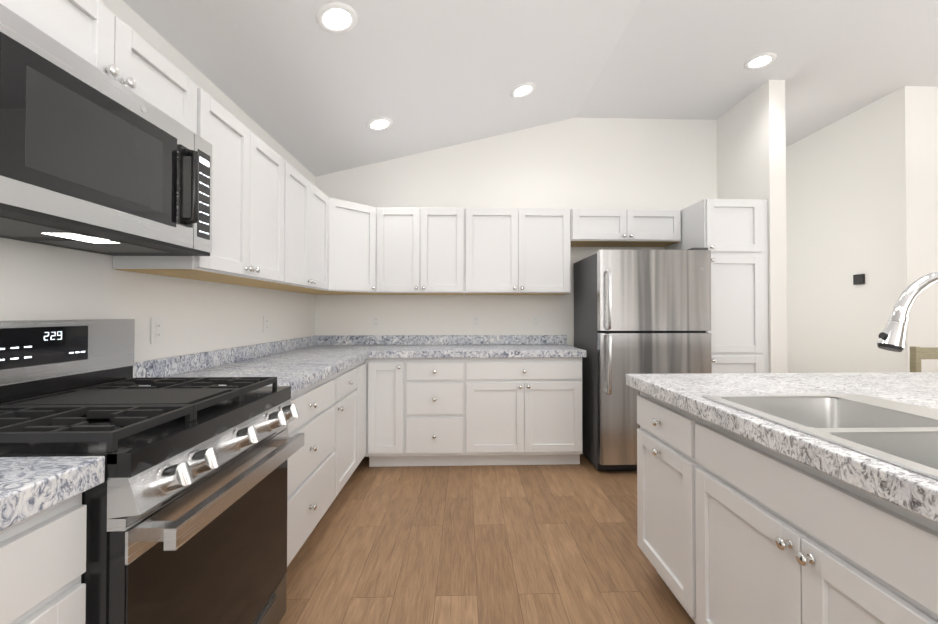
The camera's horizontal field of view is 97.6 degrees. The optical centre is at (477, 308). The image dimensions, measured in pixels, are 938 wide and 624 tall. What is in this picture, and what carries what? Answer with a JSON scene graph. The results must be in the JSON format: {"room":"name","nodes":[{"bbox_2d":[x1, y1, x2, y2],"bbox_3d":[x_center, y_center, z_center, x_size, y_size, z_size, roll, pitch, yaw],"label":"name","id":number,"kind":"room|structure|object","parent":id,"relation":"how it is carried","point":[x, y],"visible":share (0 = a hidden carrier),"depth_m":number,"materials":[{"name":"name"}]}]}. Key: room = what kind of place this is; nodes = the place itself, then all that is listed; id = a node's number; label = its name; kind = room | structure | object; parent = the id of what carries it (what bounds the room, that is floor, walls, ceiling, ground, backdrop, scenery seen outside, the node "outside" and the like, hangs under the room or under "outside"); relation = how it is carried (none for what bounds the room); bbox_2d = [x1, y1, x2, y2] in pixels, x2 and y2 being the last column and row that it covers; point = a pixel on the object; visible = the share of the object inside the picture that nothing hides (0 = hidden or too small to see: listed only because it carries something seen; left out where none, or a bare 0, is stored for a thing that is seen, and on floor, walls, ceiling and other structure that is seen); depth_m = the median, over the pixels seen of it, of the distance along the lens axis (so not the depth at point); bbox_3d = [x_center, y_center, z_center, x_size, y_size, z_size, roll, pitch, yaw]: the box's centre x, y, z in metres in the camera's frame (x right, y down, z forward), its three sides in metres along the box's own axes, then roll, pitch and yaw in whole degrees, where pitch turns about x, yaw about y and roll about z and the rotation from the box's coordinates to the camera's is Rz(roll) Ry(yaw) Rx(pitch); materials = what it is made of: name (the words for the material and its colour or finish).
{"room":"kitchen","nodes":[
{"label":"kitchen","id":0,"kind":"room"},
{"bbox_2d":[0,0,314,361],"bbox_3d":[-1.474,-0.436,1.377,0.150,3.300,9.400,0,-1,-2],"label":"wall","id":1,"kind":"structure","parent":0,"point":[42,282],"depth_m":1.80,"materials":[{"name":"white paint"}]},
{"bbox_2d":[0,0,139,95],"bbox_3d":[-1.225,-0.762,1.044,0.322,0.232,0.440,0,-1,-2],"label":"upper cabinet","id":2,"kind":"object","parent":1,"relation":"attached to","point":[87,28],"depth_m":1.14,"materials":[{"name":"white paint"}]},
{"bbox_2d":[0,3,211,255],"bbox_3d":[-1.181,-0.422,1.202,0.418,0.434,0.762,0,-1,-2],"label":"microwave","id":3,"kind":"object","parent":2,"relation":"attached to","point":[93,159],"visible":1,"depth_m":1.09,"materials":[{"name":"grey"}]},
{"bbox_2d":[151,317,163,343],"bbox_3d":[-1.407,0.094,1.804,0.007,0.114,0.070,0,-1,-2],"label":"electrical outlet","id":4,"kind":"object","parent":1,"relation":"attached to","point":[157,329],"visible":1,"depth_m":1.80,"materials":[{"name":"white plastic"}]},
{"bbox_2d":[140,36,203,138],"bbox_3d":[-1.235,-0.758,1.364,0.322,0.232,0.441,0,-1,-2],"label":"upper cabinet","id":5,"kind":"object","parent":1,"relation":"attached to","point":[162,84],"depth_m":1.44,"materials":[{"name":"white paint"}]},
{"bbox_2d":[113,91,291,287],"bbox_3d":[-1.255,-0.508,1.999,0.322,0.718,0.831,0,-1,-2],"label":"upper cabinet","id":6,"kind":"object","parent":1,"relation":"attached to","point":[270,217],"depth_m":1.91,"materials":[{"name":"white paint"}]},
{"bbox_2d":[263,316,268,332],"bbox_3d":[-1.439,0.105,2.793,0.007,0.114,0.070,0,-1,-2],"label":"electrical outlet","id":7,"kind":"object","parent":1,"relation":"attached to","point":[265,324],"visible":1,"depth_m":2.78,"materials":[{"name":"white plastic"}]},
{"bbox_2d":[266,166,328,290],"bbox_3d":[-1.278,-0.501,2.695,0.322,0.718,0.834,0,-1,-2],"label":"upper cabinet","id":8,"kind":"object","parent":1,"relation":"attached to","point":[310,206],"depth_m":2.72,"materials":[{"name":"white paint"}]},
{"bbox_2d":[279,453,694,623],"bbox_3d":[1.999,1.265,1.470,7.200,0.100,9.400,0,-1,-2],"label":"floor","id":9,"kind":"structure","parent":0,"point":[517,544],"depth_m":2.05,"materials":[{"name":"wood"}]},
{"bbox_2d":[0,493,86,623],"bbox_3d":[-1.058,0.773,0.308,0.607,0.860,1.002,0,-1,-2],"label":"base cabinet","id":10,"kind":"object","parent":9,"relation":"on","point":[42,562],"visible":0.9,"depth_m":0.71,"materials":[{"name":"white paint"}]},
{"bbox_2d":[0,456,104,530],"bbox_3d":[-1.032,0.268,-0.152,0.632,0.139,1.932,0,-1,-2],"label":"countertop","id":11,"kind":"structure","parent":10,"relation":"on","point":[30,486],"depth_m":0.73,"materials":[{"name":"stone"}]},
{"bbox_2d":[0,319,303,623],"bbox_3d":[-1.018,0.623,1.196,0.744,1.178,0.764,0,-1,-2],"label":"gas range","id":12,"kind":"object","parent":9,"relation":"on","point":[185,502],"visible":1,"depth_m":1.10,"materials":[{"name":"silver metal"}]},
{"bbox_2d":[287,371,342,566],"bbox_3d":[-1.113,0.792,2.006,0.607,0.860,0.860,0,-1,-2],"label":"base cabinet","id":13,"kind":"object","parent":9,"relation":"on","point":[325,460],"depth_m":2.04,"materials":[{"name":"white paint"}]},
{"bbox_2d":[343,363,358,485],"bbox_3d":[-1.133,0.798,2.613,0.607,0.860,0.495,0,-1,-2],"label":"base cabinet","id":14,"kind":"object","parent":9,"relation":"on","point":[351,374],"depth_m":2.72,"materials":[{"name":"white paint"}]},
{"bbox_2d":[359,360,365,463],"bbox_3d":[-1.143,0.802,2.949,0.607,0.860,0.309,0,-1,-2],"label":"base cabinet","id":15,"kind":"object","parent":9,"relation":"on","point":[362,365],"depth_m":2.99,"materials":[{"name":"white paint"}]},
{"bbox_2d":[133,339,371,393],"bbox_3d":[-1.108,0.295,2.331,0.636,0.139,1.500,0,-1,-2],"label":"countertop","id":16,"kind":"structure","parent":15,"relation":"on","point":[299,364],"depth_m":2.24,"materials":[{"name":"stone"}]},
{"bbox_2d":[295,335,585,357],"bbox_3d":[-0.318,0.307,3.428,2.287,0.139,0.632,0,-1,-2],"label":"countertop","id":17,"kind":"structure","parent":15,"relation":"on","point":[383,346],"depth_m":3.52,"materials":[{"name":"stone"}]},
{"bbox_2d":[365,358,404,466],"bbox_3d":[-0.720,0.807,3.422,0.306,0.860,0.607,0,-1,-2],"label":"base cabinet","id":18,"kind":"object","parent":9,"relation":"on","point":[385,377],"depth_m":3.13,"materials":[{"name":"white paint"}]},
{"bbox_2d":[405,358,476,465],"bbox_3d":[-0.339,0.807,3.434,0.597,0.860,0.607,0,-1,-2],"label":"base cabinet","id":19,"kind":"object","parent":9,"relation":"on","point":[464,411],"depth_m":3.14,"materials":[{"name":"white paint"}]},
{"bbox_2d":[477,357,582,464],"bbox_3d":[0.347,0.808,3.456,0.915,0.860,0.607,0,-1,-2],"label":"base cabinet","id":20,"kind":"object","parent":9,"relation":"on","point":[529,410],"depth_m":3.16,"materials":[{"name":"white paint"}]},
{"bbox_2d":[574,248,711,470],"bbox_3d":[1.307,0.391,3.361,0.834,1.690,0.794,0,-1,-2],"label":"refrigerator","id":21,"kind":"object","parent":9,"relation":"on","point":[642,311],"visible":0.83,"depth_m":3.04,"materials":[{"name":"stainless steel"},{"name":"black painted steel"},{"name":"black plastic"}]},
{"bbox_2d":[664,199,768,372],"bbox_3d":[1.999,0.193,3.476,0.505,2.088,0.688,0,-1,-2],"label":"pantry cabinet","id":22,"kind":"object","parent":9,"relation":"on","point":[731,235],"visible":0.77,"depth_m":3.18,"materials":[{"name":"white paint"}]},
{"bbox_2d":[637,391,880,623],"bbox_3d":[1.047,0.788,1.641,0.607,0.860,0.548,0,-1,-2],"label":"base cabinet","id":23,"kind":"object","parent":9,"relation":"on","point":[733,528],"depth_m":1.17,"materials":[{"name":"white paint"}]},
{"bbox_2d":[626,372,937,522],"bbox_3d":[1.964,0.317,0.469,2.435,0.054,3.020,0,-1,-2],"label":"countertop","id":24,"kind":"structure","parent":23,"relation":"on","point":[913,491],"depth_m":1.31,"materials":[{"name":"stone"}]},
{"bbox_2d":[702,394,937,479],"bbox_3d":[1.054,0.392,0.984,0.560,0.206,0.840,0,-1,-2],"label":"double-bowl sink","id":25,"kind":"object","parent":24,"relation":"in","point":[902,435],"visible":0.5,"depth_m":1.17,"materials":[{"name":"silver metal"}]},
{"bbox_2d":[877,271,937,351],"bbox_3d":[1.171,0.098,0.989,0.407,0.381,0.066,0,-1,-2],"label":"pull-down faucet","id":26,"kind":"object","parent":24,"relation":"on","point":[892,336],"visible":1,"depth_m":0.98,"materials":[{"name":"silver metal"}]},
{"bbox_2d":[881,498,937,623],"bbox_3d":[1.797,0.781,1.004,0.875,0.860,0.878,0,-1,-2],"label":"base cabinet","id":27,"kind":"object","parent":9,"relation":"on","point":[909,540],"depth_m":0.74,"materials":[{"name":"white paint"}]},
{"bbox_2d":[910,346,937,371],"bbox_3d":[2.819,0.724,2.258,0.440,1.000,0.430,0,-1,-2],"label":"dining chair","id":28,"kind":"object","parent":9,"relation":"on","point":[917,354],"visible":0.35,"depth_m":2.44,"materials":[{"name":"beige wood"}]},
{"bbox_2d":[315,118,716,346],"bbox_3d":[0.448,-0.409,3.840,3.850,3.300,0.120,0,-1,-2],"label":"wall","id":29,"kind":"structure","parent":0,"point":[616,163],"depth_m":3.78,"materials":[{"name":"white paint"}]},
{"bbox_2d":[290,197,381,294],"bbox_3d":[-1.151,-0.491,3.419,0.621,0.721,0.614,0,-1,-2],"label":"upper cabinet","id":30,"kind":"object","parent":29,"relation":"attached to","point":[352,252],"visible":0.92,"depth_m":3.27,"materials":[{"name":"white paint"}]},
{"bbox_2d":[372,315,379,327],"bbox_3d":[-0.925,0.115,3.724,0.070,0.114,0.007,0,-1,-2],"label":"electrical outlet","id":31,"kind":"object","parent":29,"relation":"attached to","point":[375,321],"visible":1,"depth_m":3.72,"materials":[{"name":"white plastic"}]},
{"bbox_2d":[376,207,570,294],"bbox_3d":[-0.037,-0.489,3.585,1.645,0.721,0.354,0,-1,-2],"label":"upper cabinet","id":32,"kind":"object","parent":29,"relation":"attached to","point":[473,251],"visible":1,"depth_m":3.45,"materials":[{"name":"white paint"}]},
{"bbox_2d":[472,315,478,327],"bbox_3d":[-0.020,0.115,3.753,0.070,0.114,0.007,0,-1,-2],"label":"electrical outlet","id":33,"kind":"object","parent":29,"relation":"attached to","point":[475,321],"visible":1,"depth_m":3.75,"materials":[{"name":"white plastic"}]},
{"bbox_2d":[532,315,539,327],"bbox_3d":[0.535,0.116,3.771,0.070,0.114,0.007,0,-1,-2],"label":"electrical outlet","id":34,"kind":"object","parent":29,"relation":"attached to","point":[535,321],"visible":1,"depth_m":3.77,"materials":[{"name":"white plastic"}]},
{"bbox_2d":[571,209,680,246],"bbox_3d":[1.262,-0.712,3.630,0.949,0.275,0.354,0,-1,-2],"label":"upper cabinet","id":35,"kind":"object","parent":29,"relation":"attached to","point":[623,228],"visible":0.98,"depth_m":3.49,"materials":[{"name":"white paint"}]},
{"bbox_2d":[123,0,937,176],"bbox_3d":[2.100,-1.554,1.454,7.300,0.734,9.600,0,-1,-2],"label":"ceiling","id":36,"kind":"structure","parent":0,"point":[298,83],"depth_m":2.67,"materials":[{"name":"white paint"}]},
{"bbox_2d":[316,2,357,33],"bbox_3d":[-0.678,-1.394,1.973,0.190,0.053,0.196,0,-1,-2],"label":"recessed light","id":37,"kind":"object","parent":36,"relation":"in","point":[336,17],"visible":1,"depth_m":1.96,"materials":[{"name":"white paint"}]},
{"bbox_2d":[366,117,392,130],"bbox_3d":[-0.733,-1.377,3.062,0.190,0.053,0.196,0,-1,-2],"label":"recessed light","id":38,"kind":"object","parent":36,"relation":"in","point":[379,123],"visible":1,"depth_m":3.05,"materials":[{"name":"white paint"}]},
{"bbox_2d":[510,82,535,97],"bbox_3d":[0.337,-1.637,3.079,0.190,0.053,0.196,0,-1,-2],"label":"recessed light","id":39,"kind":"object","parent":36,"relation":"in","point":[523,90],"visible":1,"depth_m":3.07,"materials":[{"name":"white paint"}]},
{"bbox_2d":[744,52,776,69],"bbox_3d":[2.032,-1.779,2.955,0.196,0.011,0.196,0,-1,-2],"label":"recessed light","id":40,"kind":"object","parent":36,"relation":"in","point":[759,61],"visible":1,"depth_m":2.94,"materials":[{"name":"white paint"}]},
{"bbox_2d":[717,80,787,372],"bbox_3d":[2.319,-0.412,3.510,0.130,3.300,0.660,0,-1,-2],"label":"wall","id":41,"kind":"structure","parent":0,"point":[751,145],"depth_m":3.20,"materials":[{"name":"white paint"}]},
{"bbox_2d":[786,86,922,372],"bbox_3d":[3.425,-0.399,4.751,0.120,3.300,2.970,0,-1,-2],"label":"wall","id":42,"kind":"structure","parent":0,"point":[853,199],"depth_m":3.70,"materials":[{"name":"white paint"}]},
{"bbox_2d":[853,274,864,284],"bbox_3d":[3.387,-0.261,3.648,0.022,0.090,0.090,0,-1,-2],"label":"thermostat","id":43,"kind":"object","parent":42,"relation":"attached to","point":[858,279],"visible":1,"depth_m":3.64,"materials":[{"name":"black plastic"}]},
{"bbox_2d":[919,86,937,371],"bbox_3d":[4.535,-0.414,3.361,2.010,3.300,0.120,0,-1,-2],"label":"wall","id":44,"kind":"structure","parent":0,"point":[928,101],"depth_m":3.27,"materials":[{"name":"white paint"}]}
]}

